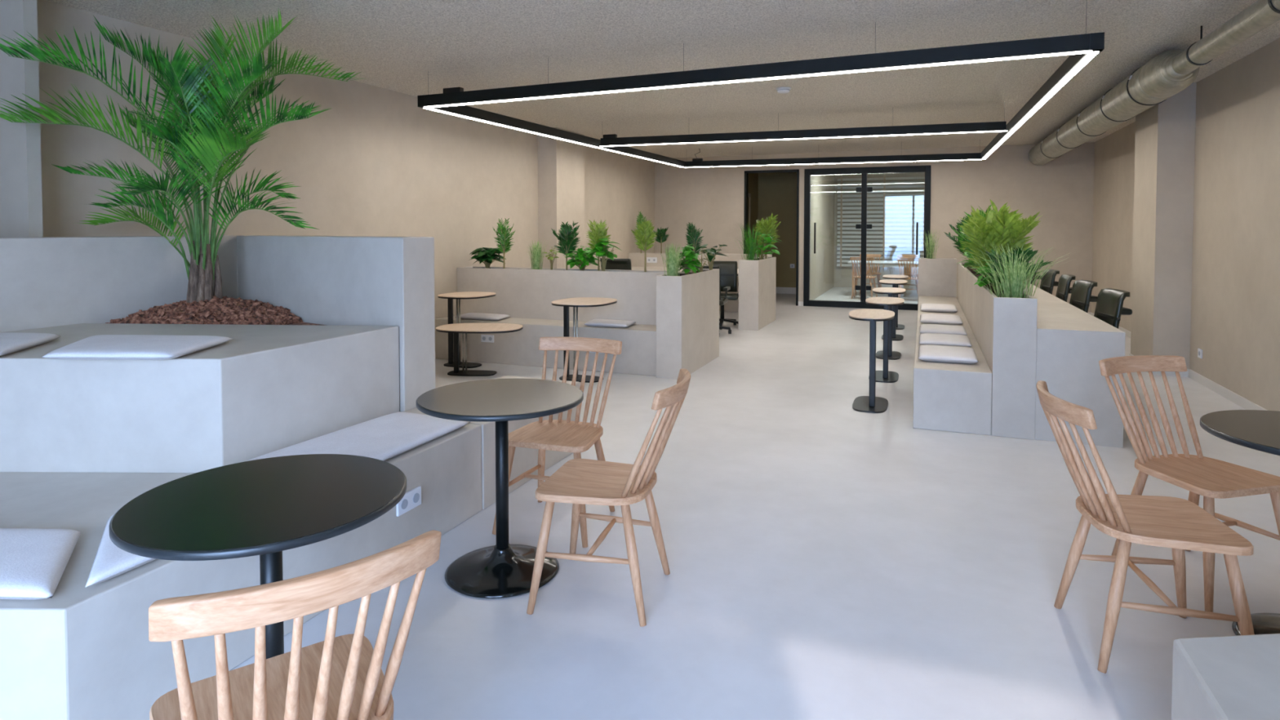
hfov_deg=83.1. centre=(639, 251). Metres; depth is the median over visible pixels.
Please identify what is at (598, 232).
palm plant
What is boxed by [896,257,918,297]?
spindle chair
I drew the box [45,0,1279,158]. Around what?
ceiling
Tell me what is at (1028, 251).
leafy plant
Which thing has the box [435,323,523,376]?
side table
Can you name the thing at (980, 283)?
leafy plant
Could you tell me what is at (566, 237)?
palm plant
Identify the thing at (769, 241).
leafy plant
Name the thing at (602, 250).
leafy plant
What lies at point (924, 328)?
seat cushion
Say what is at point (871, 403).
side table
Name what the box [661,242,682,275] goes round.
ornamental grass
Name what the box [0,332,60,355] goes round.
seat cushion
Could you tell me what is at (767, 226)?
palm plant
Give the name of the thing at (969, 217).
palm plant
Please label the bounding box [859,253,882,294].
spindle chair
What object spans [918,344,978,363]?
seat cushion
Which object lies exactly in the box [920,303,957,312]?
seat cushion
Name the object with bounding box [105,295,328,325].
bark mulch
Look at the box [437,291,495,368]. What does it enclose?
side table
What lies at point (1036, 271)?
office chair
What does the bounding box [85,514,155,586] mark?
seat cushion
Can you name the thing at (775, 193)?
wall
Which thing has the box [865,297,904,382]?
side table
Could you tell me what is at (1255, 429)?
round table
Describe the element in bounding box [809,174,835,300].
wall
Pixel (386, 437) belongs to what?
seat cushion
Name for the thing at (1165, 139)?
pillar
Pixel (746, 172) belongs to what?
door frame
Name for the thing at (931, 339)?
seat cushion
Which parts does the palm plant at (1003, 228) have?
stem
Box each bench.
[0,235,579,719]
[435,266,719,379]
[628,252,776,330]
[912,257,1125,448]
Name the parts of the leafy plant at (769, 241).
stem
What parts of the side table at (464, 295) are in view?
rod, rod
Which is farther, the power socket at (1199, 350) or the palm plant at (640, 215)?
the palm plant at (640, 215)
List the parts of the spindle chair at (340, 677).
seat, rail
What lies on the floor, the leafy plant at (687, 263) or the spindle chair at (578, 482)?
the spindle chair at (578, 482)
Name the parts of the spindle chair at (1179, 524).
rail, leg, leg, seat, leg, leg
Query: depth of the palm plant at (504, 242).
8.35 m
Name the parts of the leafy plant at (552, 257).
stem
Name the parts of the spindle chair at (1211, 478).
leg, rail, leg, seat, leg, leg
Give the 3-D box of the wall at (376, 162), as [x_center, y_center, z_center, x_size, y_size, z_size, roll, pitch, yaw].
[-3.030,-0.182,6.423,0.200,2.860,17.996,1,2,21]
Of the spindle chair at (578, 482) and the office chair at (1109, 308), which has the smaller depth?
the spindle chair at (578, 482)
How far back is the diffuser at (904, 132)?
8.76 m
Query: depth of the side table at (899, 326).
10.51 m
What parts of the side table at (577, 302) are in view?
rod, rod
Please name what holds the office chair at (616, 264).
on the floor
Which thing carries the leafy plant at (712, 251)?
on the bench at (676, 327)
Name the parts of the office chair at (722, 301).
backrest, seat, leg, armrest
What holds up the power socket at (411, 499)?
attached to the bench at (81, 440)
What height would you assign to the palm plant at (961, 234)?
0.745 m
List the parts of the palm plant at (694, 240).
stem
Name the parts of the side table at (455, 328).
rod, rod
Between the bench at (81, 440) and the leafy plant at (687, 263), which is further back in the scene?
the leafy plant at (687, 263)
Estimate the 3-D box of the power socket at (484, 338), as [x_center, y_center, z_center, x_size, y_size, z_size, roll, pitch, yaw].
[-1.645,0.941,7.795,0.160,0.080,0.014,1,2,21]
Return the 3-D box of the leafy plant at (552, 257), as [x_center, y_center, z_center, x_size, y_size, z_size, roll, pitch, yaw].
[-0.988,0.089,8.138,0.211,0.282,0.200,1,2,21]
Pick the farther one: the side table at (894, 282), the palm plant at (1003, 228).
the side table at (894, 282)
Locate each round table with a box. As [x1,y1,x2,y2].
[108,453,406,658]
[416,377,583,598]
[1200,409,1279,635]
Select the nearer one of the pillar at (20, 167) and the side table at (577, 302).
the pillar at (20, 167)
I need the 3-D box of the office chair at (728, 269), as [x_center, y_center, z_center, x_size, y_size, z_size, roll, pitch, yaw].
[1.219,0.635,10.686,0.592,0.960,0.710,0,2,10]
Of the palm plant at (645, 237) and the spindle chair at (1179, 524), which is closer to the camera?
the spindle chair at (1179, 524)
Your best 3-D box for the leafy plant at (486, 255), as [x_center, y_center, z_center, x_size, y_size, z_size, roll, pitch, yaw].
[-1.788,0.087,8.432,0.426,0.269,0.442,1,2,21]
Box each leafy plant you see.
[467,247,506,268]
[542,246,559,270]
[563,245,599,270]
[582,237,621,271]
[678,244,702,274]
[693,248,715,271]
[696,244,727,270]
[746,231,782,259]
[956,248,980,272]
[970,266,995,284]
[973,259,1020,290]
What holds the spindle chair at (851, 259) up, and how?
on the floor
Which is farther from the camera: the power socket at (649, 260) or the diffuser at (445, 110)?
the power socket at (649, 260)
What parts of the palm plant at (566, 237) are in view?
stem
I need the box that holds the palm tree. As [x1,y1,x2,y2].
[0,8,365,302]
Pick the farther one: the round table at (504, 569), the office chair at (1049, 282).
the office chair at (1049, 282)
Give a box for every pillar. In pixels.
[0,0,43,237]
[537,127,584,268]
[1130,82,1196,368]
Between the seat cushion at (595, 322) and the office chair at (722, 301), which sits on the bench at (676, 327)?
the seat cushion at (595, 322)
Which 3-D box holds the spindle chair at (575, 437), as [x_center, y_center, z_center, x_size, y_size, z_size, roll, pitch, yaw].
[-0.385,0.904,3.612,0.489,0.871,0.575,1,2,18]
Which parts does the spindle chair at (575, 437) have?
leg, leg, seat, rail, leg, leg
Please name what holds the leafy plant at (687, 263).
on the bench at (676, 327)
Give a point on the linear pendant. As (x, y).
(1082, 49)
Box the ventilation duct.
[1028,0,1279,165]
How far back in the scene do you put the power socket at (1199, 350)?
6.77 m
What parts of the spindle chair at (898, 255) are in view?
rail, seat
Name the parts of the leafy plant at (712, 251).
stem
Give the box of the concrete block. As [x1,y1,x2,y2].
[1171,633,1279,719]
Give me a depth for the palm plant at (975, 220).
7.61 m
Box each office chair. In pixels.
[600,257,631,270]
[689,265,731,337]
[711,261,738,329]
[1031,264,1042,285]
[1040,269,1059,294]
[1055,274,1075,302]
[1069,280,1097,312]
[1093,288,1132,328]
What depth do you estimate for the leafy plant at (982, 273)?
6.61 m
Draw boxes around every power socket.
[395,485,421,516]
[480,334,493,342]
[646,257,657,262]
[1197,348,1202,358]
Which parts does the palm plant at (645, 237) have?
stem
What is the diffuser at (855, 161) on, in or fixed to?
attached to the linear pendant
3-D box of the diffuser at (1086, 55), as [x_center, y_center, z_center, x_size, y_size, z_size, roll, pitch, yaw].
[0.426,-1.260,5.462,5.123,0.008,0.046,1,2,24]
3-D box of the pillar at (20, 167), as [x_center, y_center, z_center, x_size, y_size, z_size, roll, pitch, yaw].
[-3.619,-0.112,4.187,0.380,2.860,0.070,1,2,21]
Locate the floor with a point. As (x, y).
(828, 559)
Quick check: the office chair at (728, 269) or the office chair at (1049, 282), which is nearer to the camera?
the office chair at (1049, 282)
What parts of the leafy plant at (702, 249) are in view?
stem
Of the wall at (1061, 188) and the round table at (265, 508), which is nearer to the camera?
the round table at (265, 508)
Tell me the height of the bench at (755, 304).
1.000 m
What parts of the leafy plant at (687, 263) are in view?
stem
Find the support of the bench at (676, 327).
on the floor
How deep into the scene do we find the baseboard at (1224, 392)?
6.43 m
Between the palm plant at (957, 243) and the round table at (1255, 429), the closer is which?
the round table at (1255, 429)
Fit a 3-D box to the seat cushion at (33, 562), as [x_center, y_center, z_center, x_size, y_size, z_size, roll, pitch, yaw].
[-1.928,0.912,2.144,0.744,0.050,0.406,0,2,3]
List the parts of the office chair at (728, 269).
leg, backrest, seat, leg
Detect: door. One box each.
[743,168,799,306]
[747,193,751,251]
[803,165,931,310]
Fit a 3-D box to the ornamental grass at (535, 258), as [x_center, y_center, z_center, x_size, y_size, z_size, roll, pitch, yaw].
[-1.167,0.046,8.194,0.288,0.362,0.267,1,2,21]
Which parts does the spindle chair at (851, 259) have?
leg, leg, rail, seat, leg, leg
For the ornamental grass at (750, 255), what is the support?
on the bench at (755, 304)
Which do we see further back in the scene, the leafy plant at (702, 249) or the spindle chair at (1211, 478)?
the leafy plant at (702, 249)
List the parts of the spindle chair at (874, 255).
rail, seat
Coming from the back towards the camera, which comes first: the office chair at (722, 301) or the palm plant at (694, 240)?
the office chair at (722, 301)
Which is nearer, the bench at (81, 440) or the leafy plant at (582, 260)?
the bench at (81, 440)
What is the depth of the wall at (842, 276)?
17.59 m
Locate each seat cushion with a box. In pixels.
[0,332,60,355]
[0,528,81,599]
[41,334,233,359]
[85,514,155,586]
[246,412,471,461]
[454,312,510,320]
[583,319,635,327]
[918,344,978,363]
[919,324,967,335]
[919,333,972,347]
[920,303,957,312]
[920,313,962,324]
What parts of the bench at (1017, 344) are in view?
planter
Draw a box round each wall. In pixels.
[36,0,654,319]
[654,142,1094,311]
[748,172,796,287]
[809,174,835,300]
[833,172,924,288]
[1091,37,1279,411]
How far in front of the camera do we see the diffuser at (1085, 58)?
5.94 m
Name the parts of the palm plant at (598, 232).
stem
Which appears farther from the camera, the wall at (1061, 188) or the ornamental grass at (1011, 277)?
the wall at (1061, 188)
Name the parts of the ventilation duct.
hanger rod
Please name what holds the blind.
attached to the wall at (842, 276)
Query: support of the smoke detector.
attached to the ceiling
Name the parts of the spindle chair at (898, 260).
rail, seat, leg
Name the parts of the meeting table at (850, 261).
leg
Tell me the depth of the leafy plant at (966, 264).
8.09 m
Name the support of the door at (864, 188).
in the wall at (1061, 188)
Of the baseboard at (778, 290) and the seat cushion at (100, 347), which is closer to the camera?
the seat cushion at (100, 347)
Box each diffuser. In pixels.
[423,50,1092,107]
[423,107,684,167]
[600,130,1007,146]
[693,159,982,167]
[982,51,1098,159]
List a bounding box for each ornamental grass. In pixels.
[528,240,548,269]
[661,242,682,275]
[733,222,769,260]
[921,229,941,258]
[962,244,1079,297]
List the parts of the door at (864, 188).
handle, handle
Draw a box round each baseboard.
[775,287,795,293]
[798,301,1090,314]
[1090,311,1267,410]
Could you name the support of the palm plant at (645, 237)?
on the bench at (676, 327)
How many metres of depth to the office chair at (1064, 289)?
7.63 m
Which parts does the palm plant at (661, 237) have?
stem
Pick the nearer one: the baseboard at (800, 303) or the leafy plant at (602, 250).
the leafy plant at (602, 250)
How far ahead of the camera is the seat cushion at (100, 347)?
3.00 m
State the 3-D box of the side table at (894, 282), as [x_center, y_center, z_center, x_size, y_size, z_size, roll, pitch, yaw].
[3.382,0.772,9.659,0.356,0.750,0.680,1,2,21]
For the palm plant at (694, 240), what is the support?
on the bench at (676, 327)
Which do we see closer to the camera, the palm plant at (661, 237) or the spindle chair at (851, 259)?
the palm plant at (661, 237)
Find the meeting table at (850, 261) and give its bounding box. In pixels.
[848,260,918,296]
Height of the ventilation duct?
0.362 m
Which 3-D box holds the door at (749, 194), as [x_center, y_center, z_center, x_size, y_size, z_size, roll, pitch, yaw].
[2.171,-0.122,15.042,0.040,2.200,0.980,1,2,21]
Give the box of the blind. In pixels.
[836,174,924,267]
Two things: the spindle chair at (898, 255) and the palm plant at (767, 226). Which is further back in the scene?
the spindle chair at (898, 255)
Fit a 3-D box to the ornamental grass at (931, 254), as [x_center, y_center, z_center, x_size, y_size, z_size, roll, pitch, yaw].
[4.417,-0.103,10.918,0.337,0.480,0.330,-1,2,-33]
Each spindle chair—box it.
[148,529,441,719]
[492,337,622,547]
[526,368,690,626]
[849,257,877,298]
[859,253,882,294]
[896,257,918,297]
[897,254,919,293]
[1035,380,1254,673]
[1098,355,1279,612]
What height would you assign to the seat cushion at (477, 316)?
0.045 m
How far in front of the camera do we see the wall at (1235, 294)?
6.19 m
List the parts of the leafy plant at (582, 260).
stem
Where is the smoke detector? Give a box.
[775,86,791,93]
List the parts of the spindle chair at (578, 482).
leg, leg, seat, leg, leg, rail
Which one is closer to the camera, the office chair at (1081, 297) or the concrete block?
the concrete block
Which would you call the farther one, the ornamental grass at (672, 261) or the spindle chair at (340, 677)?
the ornamental grass at (672, 261)
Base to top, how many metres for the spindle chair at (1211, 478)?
0.871 m
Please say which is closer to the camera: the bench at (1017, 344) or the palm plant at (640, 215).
the bench at (1017, 344)
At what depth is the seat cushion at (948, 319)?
7.62 m
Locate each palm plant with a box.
[493,217,515,268]
[551,221,580,270]
[586,220,610,271]
[631,219,657,271]
[635,211,645,253]
[652,227,668,253]
[684,222,702,273]
[753,213,781,258]
[943,217,969,260]
[951,204,1016,266]
[955,212,974,268]
[959,200,1041,268]
[960,212,973,256]
[964,220,985,275]
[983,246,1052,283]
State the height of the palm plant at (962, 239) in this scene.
0.740 m
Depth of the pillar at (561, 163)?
10.18 m
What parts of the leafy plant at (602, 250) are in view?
stem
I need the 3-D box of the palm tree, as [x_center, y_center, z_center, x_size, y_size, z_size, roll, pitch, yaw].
[-2.619,-0.521,4.277,1.940,1.928,1.190,0,2,-6]
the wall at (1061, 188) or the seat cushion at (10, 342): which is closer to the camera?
the seat cushion at (10, 342)
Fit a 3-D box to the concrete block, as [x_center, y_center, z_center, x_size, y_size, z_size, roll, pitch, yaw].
[2.077,1.189,1.235,1.830,0.445,2.243,1,2,21]
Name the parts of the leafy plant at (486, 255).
stem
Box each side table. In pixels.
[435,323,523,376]
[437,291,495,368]
[551,297,617,382]
[848,308,894,413]
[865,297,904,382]
[872,287,906,359]
[879,279,907,341]
[882,274,908,329]
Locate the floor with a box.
[231,286,1279,719]
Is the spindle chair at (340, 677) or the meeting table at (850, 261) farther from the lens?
the meeting table at (850, 261)
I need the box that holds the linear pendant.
[417,19,1104,167]
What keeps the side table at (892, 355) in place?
on the floor

